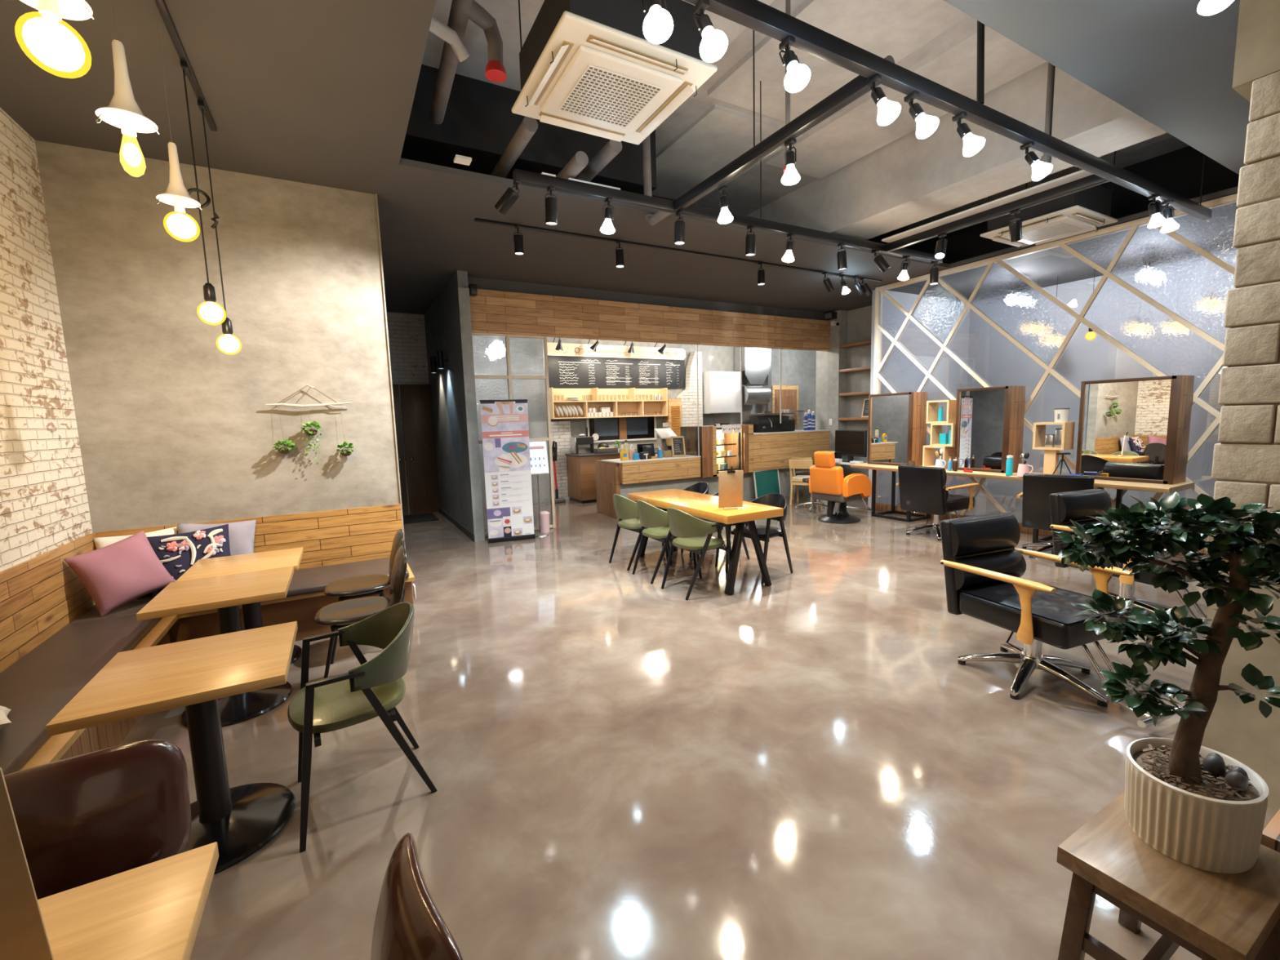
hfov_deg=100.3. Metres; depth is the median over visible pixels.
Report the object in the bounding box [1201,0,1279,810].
wall
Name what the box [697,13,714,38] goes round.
socket
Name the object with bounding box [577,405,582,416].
plate
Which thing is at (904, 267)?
socket
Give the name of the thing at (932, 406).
box shelf
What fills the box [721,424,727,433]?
sheet
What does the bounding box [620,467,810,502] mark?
wall
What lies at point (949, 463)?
pump bottle
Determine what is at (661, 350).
gooseneck lamp
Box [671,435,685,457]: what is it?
board
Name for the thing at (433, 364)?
wall sconce
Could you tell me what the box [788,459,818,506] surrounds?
wooden chair
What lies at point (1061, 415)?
tub
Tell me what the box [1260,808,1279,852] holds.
wooden bench
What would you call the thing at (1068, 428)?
box shelf
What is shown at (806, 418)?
pump bottle
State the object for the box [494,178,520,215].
lamp
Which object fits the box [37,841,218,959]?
cafe table
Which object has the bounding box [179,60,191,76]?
adapter
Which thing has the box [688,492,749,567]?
armchair
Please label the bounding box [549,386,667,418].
wall shelf unit
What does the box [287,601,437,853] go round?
armchair
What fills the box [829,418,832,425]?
wall switch
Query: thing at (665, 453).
carton
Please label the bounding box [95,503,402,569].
trim
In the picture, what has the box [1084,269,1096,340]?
pendant lamp
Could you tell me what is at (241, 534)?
cushion
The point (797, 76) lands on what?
lamp
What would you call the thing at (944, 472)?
cushion
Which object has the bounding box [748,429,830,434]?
countertop
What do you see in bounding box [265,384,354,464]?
planter
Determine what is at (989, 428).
mirror
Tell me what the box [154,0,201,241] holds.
pendant lamp
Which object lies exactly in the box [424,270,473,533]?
wall partition
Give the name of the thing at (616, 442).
plant
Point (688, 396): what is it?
wall
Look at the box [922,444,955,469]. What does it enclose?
box shelf
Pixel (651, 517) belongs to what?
armchair
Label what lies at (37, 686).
bench
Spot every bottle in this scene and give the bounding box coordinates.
[623,440,629,459]
[629,448,634,459]
[657,446,662,457]
[803,413,808,430]
[807,409,811,430]
[811,411,815,430]
[937,404,942,421]
[947,458,951,471]
[952,458,955,471]
[954,457,957,471]
[1005,454,1013,475]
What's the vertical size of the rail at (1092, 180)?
0.080 m
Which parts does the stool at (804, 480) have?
seat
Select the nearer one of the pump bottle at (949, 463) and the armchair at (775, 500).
the armchair at (775, 500)
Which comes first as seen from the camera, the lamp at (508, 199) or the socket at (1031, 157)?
the socket at (1031, 157)
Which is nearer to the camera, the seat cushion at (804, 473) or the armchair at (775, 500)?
the armchair at (775, 500)
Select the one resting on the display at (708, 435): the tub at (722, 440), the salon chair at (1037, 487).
the tub at (722, 440)
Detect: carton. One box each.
[599,406,610,416]
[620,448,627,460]
[632,453,639,459]
[649,456,657,458]
[662,450,671,457]
[727,450,732,455]
[835,457,842,462]
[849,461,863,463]
[939,433,948,444]
[948,430,951,444]
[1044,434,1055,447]
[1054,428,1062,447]
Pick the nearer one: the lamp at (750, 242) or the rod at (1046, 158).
the rod at (1046, 158)
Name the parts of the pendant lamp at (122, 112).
cord, lamp shade, bulb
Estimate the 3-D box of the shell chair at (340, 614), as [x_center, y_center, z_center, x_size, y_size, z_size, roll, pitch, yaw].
[-1.757,0.871,3.403,0.541,0.844,0.432,-5,7,-27]
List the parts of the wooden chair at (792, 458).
leg, backrest, leg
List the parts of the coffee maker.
frame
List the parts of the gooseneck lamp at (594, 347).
lamp shade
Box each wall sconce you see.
[429,355,437,373]
[436,350,447,368]
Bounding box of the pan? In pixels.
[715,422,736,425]
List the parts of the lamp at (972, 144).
bulb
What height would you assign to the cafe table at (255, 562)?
0.720 m
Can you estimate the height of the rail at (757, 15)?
0.080 m
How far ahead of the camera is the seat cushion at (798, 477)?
9.60 m
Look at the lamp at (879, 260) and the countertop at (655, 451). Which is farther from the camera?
the countertop at (655, 451)
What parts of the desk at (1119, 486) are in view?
leg rail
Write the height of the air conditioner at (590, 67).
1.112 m
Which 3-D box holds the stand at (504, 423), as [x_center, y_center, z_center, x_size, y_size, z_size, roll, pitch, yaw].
[-1.805,-0.123,7.300,0.640,1.932,0.100,-4,7,-20]
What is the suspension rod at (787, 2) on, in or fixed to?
hanging from the ceiling slab at (743, 192)
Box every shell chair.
[4,739,191,899]
[313,545,407,678]
[324,528,404,664]
[370,832,462,959]
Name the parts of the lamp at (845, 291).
bulb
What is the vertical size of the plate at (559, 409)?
0.213 m
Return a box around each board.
[0,767,53,959]
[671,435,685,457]
[718,466,742,509]
[881,169,1093,242]
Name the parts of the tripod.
leg, leg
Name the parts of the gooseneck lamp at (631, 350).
lamp shade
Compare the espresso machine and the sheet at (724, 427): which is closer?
the sheet at (724, 427)
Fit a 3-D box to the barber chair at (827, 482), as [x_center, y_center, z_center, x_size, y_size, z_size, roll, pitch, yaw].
[3.084,0.072,8.139,1.028,1.074,0.670,-6,8,-35]
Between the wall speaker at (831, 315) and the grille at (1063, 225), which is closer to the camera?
the grille at (1063, 225)
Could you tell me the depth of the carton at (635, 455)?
8.91 m
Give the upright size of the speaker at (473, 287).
0.140 m
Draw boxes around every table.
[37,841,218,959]
[45,621,297,874]
[136,566,293,726]
[175,546,303,664]
[627,488,783,595]
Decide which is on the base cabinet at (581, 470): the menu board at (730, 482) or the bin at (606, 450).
the bin at (606, 450)
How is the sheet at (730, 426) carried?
attached to the display at (708, 435)
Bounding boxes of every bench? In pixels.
[0,557,414,775]
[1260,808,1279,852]
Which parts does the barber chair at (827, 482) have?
arm panel, backrest, recline lever, arm panel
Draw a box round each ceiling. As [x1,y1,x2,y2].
[0,0,1250,314]
[652,0,1173,204]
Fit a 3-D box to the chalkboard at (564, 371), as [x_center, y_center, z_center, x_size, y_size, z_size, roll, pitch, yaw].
[-0.417,-2.302,11.492,3.310,0.630,0.038,-5,7,-29]
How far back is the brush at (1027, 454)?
6.40 m
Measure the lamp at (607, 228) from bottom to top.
0.259 m
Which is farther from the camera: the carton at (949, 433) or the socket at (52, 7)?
the carton at (949, 433)
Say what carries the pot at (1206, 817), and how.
attached to the potted ficus
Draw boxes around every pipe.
[429,0,506,124]
[490,116,537,177]
[555,151,588,178]
[574,139,622,182]
[641,55,894,225]
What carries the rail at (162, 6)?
attached to the ceiling at (317, 92)
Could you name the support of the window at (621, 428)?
in the wall at (798, 367)
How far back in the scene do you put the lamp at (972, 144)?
3.13 m
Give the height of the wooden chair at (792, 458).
0.829 m
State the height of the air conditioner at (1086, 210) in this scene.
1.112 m
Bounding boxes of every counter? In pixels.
[595,454,701,519]
[724,424,830,472]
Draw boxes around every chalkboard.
[547,355,684,387]
[752,468,781,498]
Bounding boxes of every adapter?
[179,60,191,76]
[197,100,207,113]
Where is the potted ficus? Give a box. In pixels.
[1052,492,1279,873]
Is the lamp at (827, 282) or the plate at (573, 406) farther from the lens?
the plate at (573, 406)
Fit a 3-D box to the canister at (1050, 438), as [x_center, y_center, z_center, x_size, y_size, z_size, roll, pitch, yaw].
[4.909,-0.470,6.386,0.061,0.151,0.076,-5,7,-29]
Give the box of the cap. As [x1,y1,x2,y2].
[597,442,608,448]
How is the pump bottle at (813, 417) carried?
on the counter at (771, 450)
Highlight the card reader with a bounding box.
[639,451,649,459]
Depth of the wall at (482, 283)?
8.53 m
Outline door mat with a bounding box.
[403,512,439,524]
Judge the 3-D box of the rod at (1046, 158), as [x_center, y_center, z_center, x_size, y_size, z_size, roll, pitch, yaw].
[3.105,-3.008,4.042,0.070,1.280,0.070,-5,7,-29]
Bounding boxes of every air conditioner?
[511,0,717,144]
[980,151,1118,247]
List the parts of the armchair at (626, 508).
leg, backrest, seat frame, seat, leg, leg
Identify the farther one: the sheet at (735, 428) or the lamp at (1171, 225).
the sheet at (735, 428)
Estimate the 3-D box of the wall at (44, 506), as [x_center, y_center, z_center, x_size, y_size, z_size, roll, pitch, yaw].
[-2.428,-0.216,0.830,0.100,3.620,7.050,-5,7,-29]
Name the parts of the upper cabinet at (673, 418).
louvred door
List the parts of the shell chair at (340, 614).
leg, seat frame, seat, backrest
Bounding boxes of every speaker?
[468,283,477,296]
[824,311,836,319]
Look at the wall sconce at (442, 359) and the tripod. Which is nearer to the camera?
the tripod
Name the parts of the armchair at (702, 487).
backrest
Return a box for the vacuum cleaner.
[551,440,565,502]
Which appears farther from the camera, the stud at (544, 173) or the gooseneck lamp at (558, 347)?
the gooseneck lamp at (558, 347)
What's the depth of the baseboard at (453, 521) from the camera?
8.35 m
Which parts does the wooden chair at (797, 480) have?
leg, leg, backrest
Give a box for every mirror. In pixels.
[867,391,927,466]
[954,385,1026,473]
[1075,374,1194,484]
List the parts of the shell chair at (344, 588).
leg, seat, seat frame, backrest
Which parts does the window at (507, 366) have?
frame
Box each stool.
[795,477,827,511]
[1057,790,1279,959]
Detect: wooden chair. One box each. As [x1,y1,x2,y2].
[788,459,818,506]
[791,457,812,502]
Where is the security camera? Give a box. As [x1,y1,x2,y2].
[831,320,839,325]
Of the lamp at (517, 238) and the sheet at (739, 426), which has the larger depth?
the sheet at (739, 426)
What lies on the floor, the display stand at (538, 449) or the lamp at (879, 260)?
the display stand at (538, 449)
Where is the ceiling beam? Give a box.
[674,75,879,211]
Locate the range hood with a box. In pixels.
[733,346,771,411]
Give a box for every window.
[471,332,555,536]
[585,416,657,442]
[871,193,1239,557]
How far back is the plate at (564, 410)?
10.77 m
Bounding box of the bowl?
[715,422,730,425]
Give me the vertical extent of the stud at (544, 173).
0.020 m
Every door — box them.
[392,384,408,515]
[400,384,438,514]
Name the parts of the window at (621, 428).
blue pane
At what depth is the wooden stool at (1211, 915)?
1.33 m
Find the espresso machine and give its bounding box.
[746,412,795,432]
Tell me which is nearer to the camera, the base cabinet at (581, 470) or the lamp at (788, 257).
the lamp at (788, 257)
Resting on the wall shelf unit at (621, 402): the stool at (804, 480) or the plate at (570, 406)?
the plate at (570, 406)
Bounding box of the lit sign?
[546,342,685,359]
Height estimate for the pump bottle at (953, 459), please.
0.160 m
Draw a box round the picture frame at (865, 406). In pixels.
[861,398,868,417]
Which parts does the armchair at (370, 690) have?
leg, leg, armrest, armrest, seat, seat frame, backrest, leg, leg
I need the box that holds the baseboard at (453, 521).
[437,506,475,542]
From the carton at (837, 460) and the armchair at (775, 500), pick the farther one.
the carton at (837, 460)
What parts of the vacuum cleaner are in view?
motor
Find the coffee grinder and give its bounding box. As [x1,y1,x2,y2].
[742,411,751,424]
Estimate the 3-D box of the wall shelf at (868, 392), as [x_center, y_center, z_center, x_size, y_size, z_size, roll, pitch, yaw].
[4.367,-1.644,10.071,0.240,0.050,1.310,-5,7,-29]
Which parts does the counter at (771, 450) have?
post, corner post, panel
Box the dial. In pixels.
[591,433,599,440]
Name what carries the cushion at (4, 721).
on the bench at (37, 686)
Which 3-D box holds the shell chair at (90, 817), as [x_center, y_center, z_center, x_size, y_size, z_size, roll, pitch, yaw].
[-1.330,1.133,1.224,0.440,0.794,0.533,-6,8,-32]
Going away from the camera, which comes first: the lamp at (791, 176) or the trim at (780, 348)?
the lamp at (791, 176)
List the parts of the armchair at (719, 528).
seat, leg, leg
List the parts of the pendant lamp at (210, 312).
cord, bulb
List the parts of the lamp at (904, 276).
bulb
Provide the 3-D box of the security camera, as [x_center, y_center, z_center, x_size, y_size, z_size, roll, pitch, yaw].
[3.824,-3.060,10.444,0.095,0.121,0.225,-3,7,-10]
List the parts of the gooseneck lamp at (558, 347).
lamp shade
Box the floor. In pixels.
[120,493,1278,959]
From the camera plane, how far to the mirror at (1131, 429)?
5.67 m
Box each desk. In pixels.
[835,459,867,466]
[849,462,1195,542]
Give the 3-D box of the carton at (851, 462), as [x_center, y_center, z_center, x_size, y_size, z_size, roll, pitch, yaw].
[3.869,-0.312,9.536,0.090,0.045,0.220,-5,7,-29]
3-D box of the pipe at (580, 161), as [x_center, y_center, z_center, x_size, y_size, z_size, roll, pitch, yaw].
[-0.718,-2.732,4.884,0.120,0.120,0.950,-5,7,-29]
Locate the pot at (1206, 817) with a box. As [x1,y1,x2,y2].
[1124,737,1268,873]
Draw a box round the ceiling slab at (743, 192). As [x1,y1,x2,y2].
[421,0,1189,244]
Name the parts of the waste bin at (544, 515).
lid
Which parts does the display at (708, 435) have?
panel, frame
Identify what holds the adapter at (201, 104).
attached to the rail at (162, 6)
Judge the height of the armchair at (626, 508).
0.816 m
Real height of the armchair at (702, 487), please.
0.816 m
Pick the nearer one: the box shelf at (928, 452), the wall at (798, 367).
the box shelf at (928, 452)
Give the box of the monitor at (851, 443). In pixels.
[835,430,866,462]
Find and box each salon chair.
[896,465,979,540]
[940,512,1182,728]
[1015,473,1111,557]
[1048,488,1208,631]
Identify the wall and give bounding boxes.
[0,107,93,572]
[35,140,399,533]
[386,311,429,514]
[467,276,826,320]
[546,337,816,468]
[551,421,570,499]
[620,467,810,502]
[676,351,702,426]
[867,289,970,506]
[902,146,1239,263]
[963,275,1227,509]
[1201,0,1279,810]
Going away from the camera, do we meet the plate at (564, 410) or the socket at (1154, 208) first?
the socket at (1154, 208)
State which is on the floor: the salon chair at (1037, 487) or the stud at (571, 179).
the salon chair at (1037, 487)
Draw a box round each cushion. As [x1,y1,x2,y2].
[0,705,11,729]
[63,530,175,616]
[93,526,176,549]
[146,524,231,598]
[177,520,256,555]
[792,475,809,479]
[795,471,809,475]
[943,467,946,485]
[945,487,948,502]
[949,513,1020,557]
[953,548,1026,590]
[1056,488,1111,522]
[1060,518,1116,548]
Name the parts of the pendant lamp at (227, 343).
cord, bulb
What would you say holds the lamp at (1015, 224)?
hanging from the rail at (1092, 180)
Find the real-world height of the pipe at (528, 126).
0.120 m
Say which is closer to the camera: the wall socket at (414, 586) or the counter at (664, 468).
the wall socket at (414, 586)
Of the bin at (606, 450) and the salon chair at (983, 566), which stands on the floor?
the salon chair at (983, 566)
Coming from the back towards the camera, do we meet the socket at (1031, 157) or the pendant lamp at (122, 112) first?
the socket at (1031, 157)
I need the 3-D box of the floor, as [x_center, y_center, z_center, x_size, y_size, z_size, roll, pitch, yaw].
[1.797,0.802,7.248,13.600,0.100,14.100,-5,7,-29]
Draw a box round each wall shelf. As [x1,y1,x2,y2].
[838,417,868,420]
[839,339,871,347]
[839,366,871,372]
[839,391,870,395]
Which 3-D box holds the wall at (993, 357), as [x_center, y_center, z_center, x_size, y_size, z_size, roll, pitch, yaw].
[8.123,-1.223,6.979,0.100,3.620,7.600,-5,7,-29]
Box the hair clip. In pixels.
[963,467,973,472]
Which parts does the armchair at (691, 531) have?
leg, backrest, seat, seat frame, leg, leg, armrest, leg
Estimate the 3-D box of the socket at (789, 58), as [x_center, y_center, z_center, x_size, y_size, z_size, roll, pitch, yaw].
[0.701,-1.950,2.484,0.056,0.094,0.082,-4,7,-18]
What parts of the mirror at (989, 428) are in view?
frame, frame rail, glass, frame rail, frame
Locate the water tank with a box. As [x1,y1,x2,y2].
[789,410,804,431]
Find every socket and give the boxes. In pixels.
[36,0,62,19]
[118,109,137,136]
[173,195,185,212]
[203,282,216,302]
[221,317,233,334]
[413,583,416,599]
[604,207,612,219]
[646,0,662,13]
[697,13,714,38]
[720,195,728,208]
[782,49,798,71]
[786,151,795,167]
[786,240,793,250]
[840,280,845,287]
[871,86,887,107]
[902,262,908,270]
[908,102,924,122]
[956,122,972,140]
[1024,151,1039,166]
[1150,203,1159,215]
[1163,208,1173,219]
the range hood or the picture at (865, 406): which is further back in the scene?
the range hood
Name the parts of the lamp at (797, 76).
bulb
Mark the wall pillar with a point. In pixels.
(1260, 181)
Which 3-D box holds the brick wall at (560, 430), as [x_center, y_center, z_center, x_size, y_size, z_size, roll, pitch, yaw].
[-1.800,-0.378,10.913,0.850,1.620,0.060,-5,7,-29]
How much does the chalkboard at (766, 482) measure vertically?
0.598 m
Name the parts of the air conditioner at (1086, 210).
panel, casing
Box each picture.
[486,438,510,519]
[862,400,868,416]
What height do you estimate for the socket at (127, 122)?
0.080 m
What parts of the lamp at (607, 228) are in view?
bulb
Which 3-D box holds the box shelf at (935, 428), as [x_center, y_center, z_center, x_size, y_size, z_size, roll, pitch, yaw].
[4.314,-0.641,7.515,0.240,0.320,0.320,-5,7,-29]
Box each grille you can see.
[540,44,682,134]
[825,312,831,319]
[1000,215,1095,244]
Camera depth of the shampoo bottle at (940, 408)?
7.53 m
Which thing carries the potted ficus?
on the wooden stool at (1211, 915)
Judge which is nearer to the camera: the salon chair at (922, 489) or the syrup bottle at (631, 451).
the salon chair at (922, 489)
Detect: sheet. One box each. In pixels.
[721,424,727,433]
[728,424,733,432]
[733,424,737,432]
[737,424,741,432]
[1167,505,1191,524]
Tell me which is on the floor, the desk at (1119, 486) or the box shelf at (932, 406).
the desk at (1119, 486)
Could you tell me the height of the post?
0.320 m
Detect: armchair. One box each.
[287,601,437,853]
[608,493,668,570]
[631,499,697,583]
[661,507,734,599]
[662,481,708,554]
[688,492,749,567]
[725,493,793,583]
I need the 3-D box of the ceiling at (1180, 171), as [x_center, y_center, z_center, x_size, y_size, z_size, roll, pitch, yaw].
[1.868,-3.282,4.989,9.900,1.180,7.100,-5,7,-29]
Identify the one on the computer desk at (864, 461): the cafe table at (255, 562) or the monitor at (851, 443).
the monitor at (851, 443)
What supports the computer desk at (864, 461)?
on the floor
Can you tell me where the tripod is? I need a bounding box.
[1052,452,1071,475]
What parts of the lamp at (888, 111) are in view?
stem, bulb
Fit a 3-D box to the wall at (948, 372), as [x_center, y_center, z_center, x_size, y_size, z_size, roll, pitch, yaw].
[5.504,-1.476,9.857,3.650,3.620,0.100,-5,7,-29]
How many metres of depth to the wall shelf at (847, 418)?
10.31 m
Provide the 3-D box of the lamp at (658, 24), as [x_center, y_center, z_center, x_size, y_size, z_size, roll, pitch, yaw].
[0.059,-1.867,2.106,0.128,0.252,0.166,-5,7,-29]
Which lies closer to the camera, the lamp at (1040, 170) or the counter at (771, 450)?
the lamp at (1040, 170)
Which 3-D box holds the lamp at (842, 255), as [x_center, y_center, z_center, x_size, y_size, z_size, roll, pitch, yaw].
[2.096,-2.314,5.534,0.108,0.259,0.098,-5,7,-29]
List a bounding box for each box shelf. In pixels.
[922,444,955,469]
[925,400,956,423]
[929,422,955,446]
[1032,422,1075,449]
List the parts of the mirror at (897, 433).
frame, frame rail, glass, frame rail, frame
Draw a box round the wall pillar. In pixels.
[1206,70,1279,551]
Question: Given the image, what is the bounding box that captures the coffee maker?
[569,427,594,453]
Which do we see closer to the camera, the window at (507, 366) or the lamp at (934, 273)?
the lamp at (934, 273)
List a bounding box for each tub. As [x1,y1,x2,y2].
[720,438,724,444]
[720,450,724,456]
[720,463,724,469]
[723,462,728,468]
[1053,408,1069,422]
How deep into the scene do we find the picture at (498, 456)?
7.26 m
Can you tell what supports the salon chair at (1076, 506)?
on the floor
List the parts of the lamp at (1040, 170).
bulb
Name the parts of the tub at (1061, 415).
lid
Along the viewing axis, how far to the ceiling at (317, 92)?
3.51 m
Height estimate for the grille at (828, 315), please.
0.100 m
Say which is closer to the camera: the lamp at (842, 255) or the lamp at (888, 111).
the lamp at (888, 111)
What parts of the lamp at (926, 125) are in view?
stem, bulb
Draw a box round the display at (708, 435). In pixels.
[680,425,743,477]
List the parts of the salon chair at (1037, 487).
armrest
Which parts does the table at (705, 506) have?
leg, leg, leg, leg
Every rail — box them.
[155,0,217,131]
[475,217,881,282]
[512,168,942,263]
[684,0,1212,220]
[885,174,1109,252]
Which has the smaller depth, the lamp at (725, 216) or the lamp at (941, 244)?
the lamp at (725, 216)
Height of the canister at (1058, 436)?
0.221 m
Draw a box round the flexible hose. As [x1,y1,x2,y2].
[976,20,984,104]
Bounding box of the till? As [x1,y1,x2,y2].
[653,422,676,457]
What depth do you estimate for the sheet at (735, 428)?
9.69 m
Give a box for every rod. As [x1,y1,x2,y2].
[752,29,755,146]
[760,80,761,218]
[1049,66,1055,135]
[1200,154,1205,204]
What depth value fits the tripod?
6.13 m
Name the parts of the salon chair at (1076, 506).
armrest, arm post, seat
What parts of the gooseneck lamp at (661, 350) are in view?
lamp shade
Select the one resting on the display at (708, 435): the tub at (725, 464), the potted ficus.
the tub at (725, 464)
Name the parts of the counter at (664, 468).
panel, shadow rail, panel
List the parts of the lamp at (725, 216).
bulb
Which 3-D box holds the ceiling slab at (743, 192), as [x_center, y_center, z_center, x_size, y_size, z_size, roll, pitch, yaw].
[1.853,-3.793,4.931,9.800,0.150,7.000,-5,7,-29]
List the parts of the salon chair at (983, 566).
armrest, pedal rod, arm post, seat, armrest, arm post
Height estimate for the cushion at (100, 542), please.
0.458 m
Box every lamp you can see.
[14,0,94,78]
[95,0,159,177]
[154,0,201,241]
[182,70,226,324]
[201,109,241,355]
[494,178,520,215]
[513,224,524,255]
[544,185,557,225]
[552,337,562,351]
[587,339,599,351]
[600,196,614,234]
[615,240,624,267]
[623,341,634,353]
[641,0,673,44]
[653,342,666,354]
[674,210,684,244]
[693,0,728,62]
[717,185,733,223]
[745,224,755,256]
[757,262,764,284]
[778,35,810,93]
[781,137,799,185]
[782,232,795,262]
[822,271,834,292]
[836,242,847,270]
[839,274,850,294]
[853,275,865,295]
[860,277,872,296]
[866,73,901,125]
[871,248,890,272]
[897,255,910,280]
[903,90,938,138]
[929,260,938,284]
[934,232,947,259]
[951,111,985,156]
[1008,208,1022,241]
[1020,141,1053,181]
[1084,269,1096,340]
[1147,193,1167,228]
[1160,199,1179,233]
[1196,0,1234,15]
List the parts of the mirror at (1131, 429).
frame, frame rail, frame rail, frame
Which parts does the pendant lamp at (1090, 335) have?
bulb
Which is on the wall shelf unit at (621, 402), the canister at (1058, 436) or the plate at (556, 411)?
the plate at (556, 411)
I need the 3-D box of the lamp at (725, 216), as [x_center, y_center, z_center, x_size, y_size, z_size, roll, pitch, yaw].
[0.655,-2.108,4.099,0.119,0.260,0.120,-5,7,-29]
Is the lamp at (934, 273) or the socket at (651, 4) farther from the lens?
the lamp at (934, 273)
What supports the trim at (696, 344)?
attached to the window
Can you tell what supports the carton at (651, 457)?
on the counter at (664, 468)
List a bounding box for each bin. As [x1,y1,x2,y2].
[537,511,549,533]
[593,447,617,453]
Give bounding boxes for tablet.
[636,443,655,456]
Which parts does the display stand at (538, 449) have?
panel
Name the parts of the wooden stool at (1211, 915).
leg, leg, leg, leg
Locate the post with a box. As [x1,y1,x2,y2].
[1043,449,1059,474]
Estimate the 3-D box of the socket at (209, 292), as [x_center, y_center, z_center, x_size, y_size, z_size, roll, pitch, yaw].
[-2.447,-1.063,3.034,0.056,0.105,0.056,-5,7,-29]
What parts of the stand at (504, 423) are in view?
printed teal plate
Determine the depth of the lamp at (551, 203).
3.99 m
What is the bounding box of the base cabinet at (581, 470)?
[564,452,621,503]
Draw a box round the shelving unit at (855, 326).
[815,305,871,477]
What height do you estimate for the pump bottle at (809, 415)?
0.420 m
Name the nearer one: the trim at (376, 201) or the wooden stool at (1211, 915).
the wooden stool at (1211, 915)
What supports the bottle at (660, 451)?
on the counter at (664, 468)
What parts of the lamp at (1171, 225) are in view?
bulb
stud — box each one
[453,154,471,165]
[541,172,555,177]
[567,177,620,190]
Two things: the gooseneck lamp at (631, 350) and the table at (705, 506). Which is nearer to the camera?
the table at (705, 506)
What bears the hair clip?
on the desk at (1119, 486)
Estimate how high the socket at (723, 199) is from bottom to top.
0.085 m
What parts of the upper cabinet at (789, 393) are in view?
door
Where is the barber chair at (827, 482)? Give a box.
[808,450,872,524]
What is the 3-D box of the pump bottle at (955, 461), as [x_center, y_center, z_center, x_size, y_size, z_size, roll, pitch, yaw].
[4.239,-0.212,7.163,0.041,0.193,0.041,-5,7,-29]
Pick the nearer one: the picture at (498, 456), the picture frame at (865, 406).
the picture at (498, 456)
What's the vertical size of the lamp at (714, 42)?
0.251 m
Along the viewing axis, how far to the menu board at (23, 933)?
0.81 m
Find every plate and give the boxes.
[554,405,559,416]
[557,405,563,416]
[561,405,568,416]
[565,405,571,416]
[568,405,574,416]
[572,405,577,416]
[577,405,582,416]
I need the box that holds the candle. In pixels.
[908,460,915,466]
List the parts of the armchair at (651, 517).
leg, backrest, seat frame, seat, leg, leg, leg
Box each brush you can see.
[939,448,943,459]
[1020,453,1024,464]
[1023,452,1029,464]
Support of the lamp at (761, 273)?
hanging from the rail at (477, 220)
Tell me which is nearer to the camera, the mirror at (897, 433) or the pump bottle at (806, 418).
the mirror at (897, 433)
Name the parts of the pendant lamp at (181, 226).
cord, lamp shade, bulb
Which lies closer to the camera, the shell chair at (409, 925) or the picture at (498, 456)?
the shell chair at (409, 925)
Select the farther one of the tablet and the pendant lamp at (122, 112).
the tablet
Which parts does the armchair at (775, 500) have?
leg, seat, seat frame, leg, backrest, leg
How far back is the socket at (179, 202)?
2.50 m
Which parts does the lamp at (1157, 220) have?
bulb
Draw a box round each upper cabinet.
[662,399,681,445]
[702,371,740,413]
[766,385,798,426]
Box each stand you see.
[479,399,535,542]
[529,440,549,537]
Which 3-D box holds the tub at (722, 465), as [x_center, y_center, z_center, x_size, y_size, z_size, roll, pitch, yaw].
[1.514,-0.252,9.845,0.088,0.100,0.088,-5,7,-29]
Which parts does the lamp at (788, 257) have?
bulb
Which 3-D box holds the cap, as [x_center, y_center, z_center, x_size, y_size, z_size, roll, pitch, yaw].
[-0.750,-0.670,11.003,0.240,0.216,0.323,-3,7,-12]
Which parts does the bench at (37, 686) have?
rail, rail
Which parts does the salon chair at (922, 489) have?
seat, armrest, arm post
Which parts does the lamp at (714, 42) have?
stem, bulb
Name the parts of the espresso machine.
cup rail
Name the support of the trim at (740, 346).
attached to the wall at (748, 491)
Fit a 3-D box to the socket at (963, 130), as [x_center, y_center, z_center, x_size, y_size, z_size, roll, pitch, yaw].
[1.920,-2.063,3.158,0.056,0.094,0.082,-7,9,-40]
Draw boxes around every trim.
[0,533,96,672]
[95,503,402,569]
[375,193,405,549]
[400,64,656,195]
[457,287,484,542]
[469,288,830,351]
[593,438,662,450]
[696,344,699,456]
[740,346,742,424]
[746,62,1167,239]
[779,348,781,423]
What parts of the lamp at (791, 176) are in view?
stem, bulb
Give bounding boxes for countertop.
[600,454,701,462]
[620,448,756,483]
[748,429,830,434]

